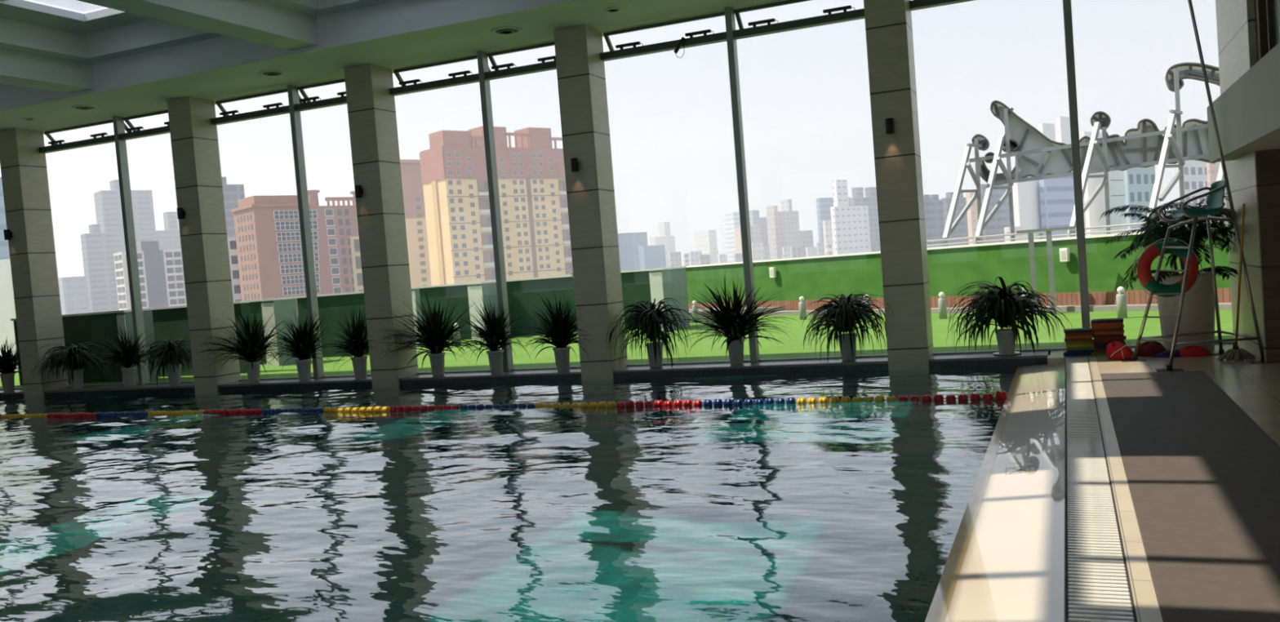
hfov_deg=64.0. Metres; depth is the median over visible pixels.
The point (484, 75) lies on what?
window
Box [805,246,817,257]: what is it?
building
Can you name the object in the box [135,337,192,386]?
potted plant
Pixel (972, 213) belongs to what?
apartment tower
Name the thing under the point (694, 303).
bollard light
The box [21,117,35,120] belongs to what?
ceiling vent
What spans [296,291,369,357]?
wall
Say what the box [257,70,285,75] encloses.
recessed light
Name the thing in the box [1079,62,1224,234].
stadium roof structure
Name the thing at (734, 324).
potted plant
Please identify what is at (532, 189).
apartment tower
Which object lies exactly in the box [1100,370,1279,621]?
rubber mat
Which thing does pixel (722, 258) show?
building
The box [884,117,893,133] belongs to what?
wall lamp
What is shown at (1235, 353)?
mop
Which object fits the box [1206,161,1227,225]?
apartment tower
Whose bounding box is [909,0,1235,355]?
window
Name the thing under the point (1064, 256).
wall box
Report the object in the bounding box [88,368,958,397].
wall
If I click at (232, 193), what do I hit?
apartment tower
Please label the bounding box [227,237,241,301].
apartment tower
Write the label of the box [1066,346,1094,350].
kickboard
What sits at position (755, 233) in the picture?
apartment tower
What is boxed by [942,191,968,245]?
apartment tower
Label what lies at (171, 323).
wall
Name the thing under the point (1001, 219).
apartment tower
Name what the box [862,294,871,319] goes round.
bollard light
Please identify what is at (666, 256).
building
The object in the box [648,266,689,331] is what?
wall
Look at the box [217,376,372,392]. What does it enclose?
trim
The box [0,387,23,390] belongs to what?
window
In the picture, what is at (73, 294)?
office block
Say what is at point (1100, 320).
kickboard
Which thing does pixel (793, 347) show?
lawn
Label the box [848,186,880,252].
apartment tower
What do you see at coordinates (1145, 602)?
stone strip
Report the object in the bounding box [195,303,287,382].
potted plant
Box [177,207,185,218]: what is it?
wall lamp
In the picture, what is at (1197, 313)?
planter
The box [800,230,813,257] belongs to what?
apartment tower
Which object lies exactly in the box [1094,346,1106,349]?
kickboard
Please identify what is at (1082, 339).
kickboard
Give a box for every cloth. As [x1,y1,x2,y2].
[1133,341,1166,356]
[1151,349,1181,357]
[1177,346,1209,356]
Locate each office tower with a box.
[720,211,753,262]
[1124,164,1157,232]
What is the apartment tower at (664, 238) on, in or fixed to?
on the floor
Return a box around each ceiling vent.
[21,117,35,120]
[71,105,97,109]
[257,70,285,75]
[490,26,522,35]
[604,7,621,12]
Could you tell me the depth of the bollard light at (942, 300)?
21.63 m
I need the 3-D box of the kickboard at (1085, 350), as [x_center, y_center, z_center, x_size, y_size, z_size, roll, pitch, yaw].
[5.698,0.509,13.247,0.330,0.036,0.260,-4,3,20]
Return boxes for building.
[113,240,186,310]
[231,195,321,322]
[307,190,364,294]
[665,255,669,267]
[667,251,681,267]
[682,253,689,266]
[688,250,702,265]
[697,253,711,265]
[717,253,727,263]
[733,253,742,262]
[751,242,764,261]
[763,245,769,260]
[782,246,791,258]
[790,246,800,257]
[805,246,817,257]
[816,242,824,256]
[825,242,833,255]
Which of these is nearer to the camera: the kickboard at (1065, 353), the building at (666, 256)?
the kickboard at (1065, 353)
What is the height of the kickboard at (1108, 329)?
0.036 m
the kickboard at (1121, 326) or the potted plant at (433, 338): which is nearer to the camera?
the kickboard at (1121, 326)
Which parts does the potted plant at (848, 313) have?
pot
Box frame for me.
[1016,226,1075,313]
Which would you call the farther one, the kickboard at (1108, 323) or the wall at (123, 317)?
the wall at (123, 317)
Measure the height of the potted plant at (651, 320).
1.066 m
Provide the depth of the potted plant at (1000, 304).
13.77 m
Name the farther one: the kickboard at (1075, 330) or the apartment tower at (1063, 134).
the apartment tower at (1063, 134)
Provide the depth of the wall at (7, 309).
28.45 m
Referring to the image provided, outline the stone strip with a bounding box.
[1088,356,1162,621]
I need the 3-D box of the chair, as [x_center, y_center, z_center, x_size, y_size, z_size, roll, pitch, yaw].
[6.177,-1.672,11.592,1.371,4.534,1.404,-4,2,5]
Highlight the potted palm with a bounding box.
[1099,193,1239,351]
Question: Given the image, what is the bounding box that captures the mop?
[1217,203,1255,361]
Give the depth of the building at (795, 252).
473.25 m
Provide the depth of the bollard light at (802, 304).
25.06 m
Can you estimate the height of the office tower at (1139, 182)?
61.236 m
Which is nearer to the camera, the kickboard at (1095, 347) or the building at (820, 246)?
the kickboard at (1095, 347)
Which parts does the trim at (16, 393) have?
sill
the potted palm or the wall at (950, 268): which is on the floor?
the potted palm
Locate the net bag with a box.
[1106,341,1138,359]
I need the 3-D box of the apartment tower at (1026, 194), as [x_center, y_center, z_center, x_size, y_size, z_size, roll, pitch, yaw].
[94.670,-1.408,244.626,7.492,60.743,13.416,-3,3,23]
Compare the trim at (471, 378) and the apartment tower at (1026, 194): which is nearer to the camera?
the trim at (471, 378)
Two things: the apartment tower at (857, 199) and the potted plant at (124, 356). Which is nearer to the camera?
the potted plant at (124, 356)
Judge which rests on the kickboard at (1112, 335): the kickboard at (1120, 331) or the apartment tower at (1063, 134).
the kickboard at (1120, 331)
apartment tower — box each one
[80,224,119,312]
[93,179,156,253]
[155,211,181,249]
[222,177,244,237]
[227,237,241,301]
[400,159,431,287]
[419,125,573,285]
[649,222,675,255]
[694,229,718,263]
[734,227,742,253]
[748,209,768,246]
[750,225,760,243]
[766,199,801,259]
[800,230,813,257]
[822,220,832,255]
[830,179,871,254]
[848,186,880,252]
[923,194,944,247]
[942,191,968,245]
[965,191,977,244]
[980,183,1010,243]
[1004,226,1022,241]
[1011,178,1042,239]
[1037,115,1086,235]
[1039,170,1076,239]
[1080,131,1106,235]
[1108,169,1127,233]
[1182,160,1208,227]
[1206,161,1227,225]
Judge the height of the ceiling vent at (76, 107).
0.030 m
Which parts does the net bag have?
cord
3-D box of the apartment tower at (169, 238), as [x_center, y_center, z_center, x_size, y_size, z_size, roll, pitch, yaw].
[-302.736,-10.563,658.956,20.523,105.800,24.146,-3,3,23]
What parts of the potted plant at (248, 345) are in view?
pot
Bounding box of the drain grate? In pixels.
[1064,356,1137,621]
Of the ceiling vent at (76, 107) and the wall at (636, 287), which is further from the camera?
the wall at (636, 287)
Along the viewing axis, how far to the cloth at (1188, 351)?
12.19 m
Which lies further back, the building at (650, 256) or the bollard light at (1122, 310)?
the building at (650, 256)
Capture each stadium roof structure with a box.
[942,100,1072,246]
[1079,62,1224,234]
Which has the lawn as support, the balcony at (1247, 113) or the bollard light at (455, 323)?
the bollard light at (455, 323)
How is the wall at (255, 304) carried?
on the lawn
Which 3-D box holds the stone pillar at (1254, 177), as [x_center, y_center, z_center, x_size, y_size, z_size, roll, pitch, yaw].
[7.382,-2.647,11.914,0.820,6.250,2.305,-3,3,23]
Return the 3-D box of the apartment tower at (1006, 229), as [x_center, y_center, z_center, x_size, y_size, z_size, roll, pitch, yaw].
[84.939,5.781,228.881,3.631,49.249,5.971,-3,3,23]
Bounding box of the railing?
[926,215,1226,246]
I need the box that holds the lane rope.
[0,390,1007,417]
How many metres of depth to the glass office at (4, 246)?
184.56 m
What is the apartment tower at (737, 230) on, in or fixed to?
on the floor
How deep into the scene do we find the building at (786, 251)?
568.62 m
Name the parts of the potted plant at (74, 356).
pot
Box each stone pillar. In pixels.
[0,128,69,397]
[167,96,240,394]
[343,63,418,387]
[553,24,627,380]
[863,0,933,370]
[1215,0,1279,362]
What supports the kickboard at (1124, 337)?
on the kickboard at (1117, 340)
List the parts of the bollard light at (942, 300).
globe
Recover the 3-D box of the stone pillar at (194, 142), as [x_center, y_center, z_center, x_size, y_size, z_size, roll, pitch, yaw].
[-8.136,-0.487,19.315,0.550,6.930,0.615,-3,3,23]
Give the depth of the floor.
10.53 m
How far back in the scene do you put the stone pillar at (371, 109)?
17.47 m
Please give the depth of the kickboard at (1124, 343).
13.03 m
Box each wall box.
[768,266,776,277]
[1059,248,1070,262]
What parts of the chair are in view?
foot plate, leg, foot plate, leg, armrest, seat, seat frame, armrest, leg, foot plate, leg, foot plate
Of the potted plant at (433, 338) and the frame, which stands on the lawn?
the frame
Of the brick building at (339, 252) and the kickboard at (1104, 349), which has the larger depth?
the brick building at (339, 252)
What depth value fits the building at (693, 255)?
512.08 m
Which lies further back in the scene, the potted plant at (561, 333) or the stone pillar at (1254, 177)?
the potted plant at (561, 333)
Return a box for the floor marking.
[1007,461,1035,474]
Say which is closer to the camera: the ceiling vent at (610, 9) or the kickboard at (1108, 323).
the kickboard at (1108, 323)
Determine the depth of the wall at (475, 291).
27.00 m
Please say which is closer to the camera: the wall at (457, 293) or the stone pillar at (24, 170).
the stone pillar at (24, 170)
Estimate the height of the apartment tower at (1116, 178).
61.385 m
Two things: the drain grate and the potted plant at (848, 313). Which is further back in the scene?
the potted plant at (848, 313)
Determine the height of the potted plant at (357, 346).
1.332 m
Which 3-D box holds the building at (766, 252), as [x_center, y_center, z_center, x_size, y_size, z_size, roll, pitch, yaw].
[83.337,-15.309,670.815,5.287,54.448,9.089,-3,3,23]
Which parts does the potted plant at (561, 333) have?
pot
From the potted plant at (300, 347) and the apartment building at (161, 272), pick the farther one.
the apartment building at (161, 272)
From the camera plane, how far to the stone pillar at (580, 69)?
15.91 m
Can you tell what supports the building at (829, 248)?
on the floor
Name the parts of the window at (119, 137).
sash, rail, sash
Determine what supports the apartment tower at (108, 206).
on the floor
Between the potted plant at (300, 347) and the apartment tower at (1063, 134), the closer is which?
the potted plant at (300, 347)
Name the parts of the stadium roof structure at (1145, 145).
letter plate, letter plate, letter plate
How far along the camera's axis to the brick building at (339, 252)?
274.43 m
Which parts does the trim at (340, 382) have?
sill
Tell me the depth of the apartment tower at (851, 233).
475.80 m
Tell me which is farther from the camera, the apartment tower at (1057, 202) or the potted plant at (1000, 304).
the apartment tower at (1057, 202)
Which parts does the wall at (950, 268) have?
timber skirting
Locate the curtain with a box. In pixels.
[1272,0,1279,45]
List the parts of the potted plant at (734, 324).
pot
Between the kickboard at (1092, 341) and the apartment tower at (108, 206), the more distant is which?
the apartment tower at (108, 206)
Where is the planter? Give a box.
[1156,271,1214,351]
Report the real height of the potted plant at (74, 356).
0.939 m
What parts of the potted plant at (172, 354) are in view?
pot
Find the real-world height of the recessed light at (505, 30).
0.030 m
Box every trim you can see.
[0,389,24,398]
[43,382,195,397]
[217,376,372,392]
[398,368,581,386]
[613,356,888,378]
[924,366,1023,621]
[928,351,1050,369]
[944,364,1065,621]
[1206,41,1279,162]
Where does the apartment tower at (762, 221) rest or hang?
on the floor
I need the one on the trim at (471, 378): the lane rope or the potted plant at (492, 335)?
the potted plant at (492, 335)
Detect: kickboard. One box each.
[1063,328,1092,333]
[1063,351,1091,355]
[1064,337,1092,342]
[1065,332,1094,336]
[1065,334,1092,338]
[1065,339,1093,344]
[1066,343,1093,347]
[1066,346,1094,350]
[1066,349,1094,353]
[1090,318,1123,323]
[1090,322,1123,326]
[1091,324,1124,328]
[1091,351,1106,355]
[1092,328,1123,332]
[1092,333,1124,337]
[1092,339,1124,343]
[1093,329,1124,334]
[1093,335,1126,341]
[1093,341,1125,346]
[1093,348,1106,352]
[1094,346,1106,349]
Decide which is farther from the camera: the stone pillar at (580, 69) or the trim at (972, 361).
the stone pillar at (580, 69)
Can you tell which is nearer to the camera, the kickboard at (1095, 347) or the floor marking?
the floor marking
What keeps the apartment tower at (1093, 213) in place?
on the floor
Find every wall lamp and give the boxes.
[3,229,12,239]
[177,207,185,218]
[354,185,363,197]
[570,157,578,172]
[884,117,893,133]
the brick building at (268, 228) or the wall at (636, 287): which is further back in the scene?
the brick building at (268, 228)
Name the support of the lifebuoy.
hanging from the chair
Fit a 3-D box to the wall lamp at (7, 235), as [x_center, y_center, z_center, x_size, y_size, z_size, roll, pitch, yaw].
[-12.817,-1.547,20.770,0.110,0.205,0.140,-3,3,23]
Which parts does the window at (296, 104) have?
sash, rail, sash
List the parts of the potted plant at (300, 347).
pot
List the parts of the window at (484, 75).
sash, rail, sash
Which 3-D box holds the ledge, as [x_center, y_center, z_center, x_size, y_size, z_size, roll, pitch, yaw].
[14.066,-0.523,28.417,28.000,0.800,8.800,-3,3,23]
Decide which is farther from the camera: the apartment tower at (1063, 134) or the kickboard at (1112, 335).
the apartment tower at (1063, 134)
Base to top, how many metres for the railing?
0.285 m
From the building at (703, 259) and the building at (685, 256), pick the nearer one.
the building at (703, 259)
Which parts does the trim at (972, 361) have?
sill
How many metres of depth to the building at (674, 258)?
562.27 m
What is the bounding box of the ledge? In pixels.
[688,306,784,319]
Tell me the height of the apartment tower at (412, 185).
97.534 m
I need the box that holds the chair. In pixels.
[1121,0,1279,371]
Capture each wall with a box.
[0,258,18,373]
[10,309,128,385]
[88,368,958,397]
[114,307,158,383]
[127,300,251,377]
[240,298,266,364]
[259,296,298,366]
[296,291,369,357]
[411,286,422,343]
[416,283,471,340]
[466,280,498,340]
[506,268,651,335]
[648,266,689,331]
[678,225,1231,315]
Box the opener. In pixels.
[673,36,685,57]
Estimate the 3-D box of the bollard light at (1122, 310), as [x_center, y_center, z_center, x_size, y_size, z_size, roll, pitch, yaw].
[8.660,-0.152,18.421,0.164,0.577,0.164,-3,3,23]
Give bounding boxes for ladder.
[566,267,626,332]
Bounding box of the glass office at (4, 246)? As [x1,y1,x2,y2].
[0,177,9,259]
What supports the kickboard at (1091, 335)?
on the kickboard at (1082, 339)
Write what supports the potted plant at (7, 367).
on the trim at (16, 393)
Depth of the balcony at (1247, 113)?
9.83 m
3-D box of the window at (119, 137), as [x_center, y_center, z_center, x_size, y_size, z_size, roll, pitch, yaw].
[-10.199,-1.175,20.516,4.102,5.340,0.455,-3,3,23]
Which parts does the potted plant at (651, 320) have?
pot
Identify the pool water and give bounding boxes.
[0,366,1017,621]
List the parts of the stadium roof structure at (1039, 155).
letter plate, letter plate, letter plate, letter plate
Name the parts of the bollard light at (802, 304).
globe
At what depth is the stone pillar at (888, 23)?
14.06 m
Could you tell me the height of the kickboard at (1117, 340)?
0.036 m
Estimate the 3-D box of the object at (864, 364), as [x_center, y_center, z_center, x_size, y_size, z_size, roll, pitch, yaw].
[1.668,1.064,15.403,4.209,0.550,0.655,-3,3,23]
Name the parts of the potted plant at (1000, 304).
pot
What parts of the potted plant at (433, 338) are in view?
pot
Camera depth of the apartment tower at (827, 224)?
503.16 m
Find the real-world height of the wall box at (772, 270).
0.280 m
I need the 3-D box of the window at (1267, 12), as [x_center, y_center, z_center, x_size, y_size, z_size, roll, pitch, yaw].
[2.616,-3.135,1.312,0.150,3.650,20.850,-3,3,23]
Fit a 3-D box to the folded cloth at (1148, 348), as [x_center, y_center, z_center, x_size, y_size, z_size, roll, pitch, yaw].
[6.276,0.459,12.594,0.387,0.178,0.297,-3,3,23]
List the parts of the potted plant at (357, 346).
pot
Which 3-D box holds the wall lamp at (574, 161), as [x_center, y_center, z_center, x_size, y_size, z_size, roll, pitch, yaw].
[-1.006,-2.256,15.813,0.110,0.205,0.140,-3,3,23]
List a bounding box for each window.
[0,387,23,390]
[39,109,194,387]
[210,78,371,381]
[389,41,580,374]
[600,0,887,366]
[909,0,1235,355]
[1253,0,1279,62]
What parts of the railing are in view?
post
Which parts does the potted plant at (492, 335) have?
pot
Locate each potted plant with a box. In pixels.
[0,336,22,391]
[30,342,114,389]
[87,322,159,386]
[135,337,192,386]
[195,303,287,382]
[259,309,337,381]
[322,303,377,378]
[370,291,484,376]
[452,288,536,373]
[513,290,596,371]
[604,297,699,368]
[673,276,800,364]
[800,291,893,363]
[946,276,1072,355]
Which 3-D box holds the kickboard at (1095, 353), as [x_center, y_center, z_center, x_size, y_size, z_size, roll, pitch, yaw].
[5.990,0.528,13.141,0.370,0.036,0.260,-3,3,23]
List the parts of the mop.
handle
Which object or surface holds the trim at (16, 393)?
attached to the wall at (954, 369)
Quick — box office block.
[57,275,89,315]
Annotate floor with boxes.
[1047,343,1279,621]
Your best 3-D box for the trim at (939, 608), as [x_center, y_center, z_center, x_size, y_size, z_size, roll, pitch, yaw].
[0.774,1.526,3.276,0.086,0.064,22.420,-3,3,23]
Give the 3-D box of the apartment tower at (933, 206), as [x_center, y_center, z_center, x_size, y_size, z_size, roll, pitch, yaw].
[118.950,-13.417,413.017,8.687,66.783,13.949,-3,3,23]
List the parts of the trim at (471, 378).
sill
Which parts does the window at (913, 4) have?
rail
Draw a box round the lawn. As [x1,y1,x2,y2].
[0,310,1233,388]
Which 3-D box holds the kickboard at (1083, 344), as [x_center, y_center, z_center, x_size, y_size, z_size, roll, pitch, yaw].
[5.687,0.436,13.247,0.330,0.036,0.260,-4,3,21]
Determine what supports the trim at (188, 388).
attached to the wall at (954, 369)
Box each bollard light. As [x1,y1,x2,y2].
[453,323,460,346]
[692,300,698,320]
[798,296,806,319]
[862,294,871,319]
[937,292,946,319]
[1115,286,1127,318]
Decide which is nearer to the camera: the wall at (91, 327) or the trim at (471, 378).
the trim at (471, 378)
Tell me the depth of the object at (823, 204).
644.97 m
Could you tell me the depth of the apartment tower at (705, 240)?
738.92 m
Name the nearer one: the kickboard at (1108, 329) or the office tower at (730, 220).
the kickboard at (1108, 329)
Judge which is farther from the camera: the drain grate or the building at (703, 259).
the building at (703, 259)
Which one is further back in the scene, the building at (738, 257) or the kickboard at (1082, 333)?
the building at (738, 257)
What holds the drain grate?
in the floor
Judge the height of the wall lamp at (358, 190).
0.205 m
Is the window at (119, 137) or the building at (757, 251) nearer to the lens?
the window at (119, 137)
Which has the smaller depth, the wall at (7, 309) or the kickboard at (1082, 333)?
the kickboard at (1082, 333)
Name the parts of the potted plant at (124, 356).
pot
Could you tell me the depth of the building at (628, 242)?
617.39 m
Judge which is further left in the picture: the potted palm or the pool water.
the pool water
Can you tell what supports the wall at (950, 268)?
on the lawn
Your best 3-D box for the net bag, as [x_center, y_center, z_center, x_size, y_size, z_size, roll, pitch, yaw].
[5.871,0.474,12.484,0.351,0.218,0.322,-3,3,23]
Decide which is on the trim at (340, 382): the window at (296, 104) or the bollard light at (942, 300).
the window at (296, 104)
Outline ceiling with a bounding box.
[0,0,810,134]
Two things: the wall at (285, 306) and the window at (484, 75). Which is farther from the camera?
the wall at (285, 306)
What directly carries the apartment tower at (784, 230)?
on the floor
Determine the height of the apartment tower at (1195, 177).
63.775 m
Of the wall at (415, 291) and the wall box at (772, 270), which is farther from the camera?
the wall box at (772, 270)
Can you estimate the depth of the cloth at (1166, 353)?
12.29 m
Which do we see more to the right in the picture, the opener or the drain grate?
the drain grate
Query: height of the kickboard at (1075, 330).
0.036 m
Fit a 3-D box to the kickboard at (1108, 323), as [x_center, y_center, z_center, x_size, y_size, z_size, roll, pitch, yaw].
[5.980,0.161,13.113,0.370,0.036,0.260,-3,3,29]
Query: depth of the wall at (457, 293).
27.84 m
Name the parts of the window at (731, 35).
sash, rail, sash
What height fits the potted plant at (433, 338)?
1.455 m
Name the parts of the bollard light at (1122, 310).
globe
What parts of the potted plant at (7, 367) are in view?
pot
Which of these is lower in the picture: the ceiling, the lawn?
the lawn
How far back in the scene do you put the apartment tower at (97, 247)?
561.32 m
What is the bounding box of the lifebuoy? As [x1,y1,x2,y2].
[1133,237,1202,300]
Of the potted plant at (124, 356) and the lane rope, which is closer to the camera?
the lane rope
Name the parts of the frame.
post, post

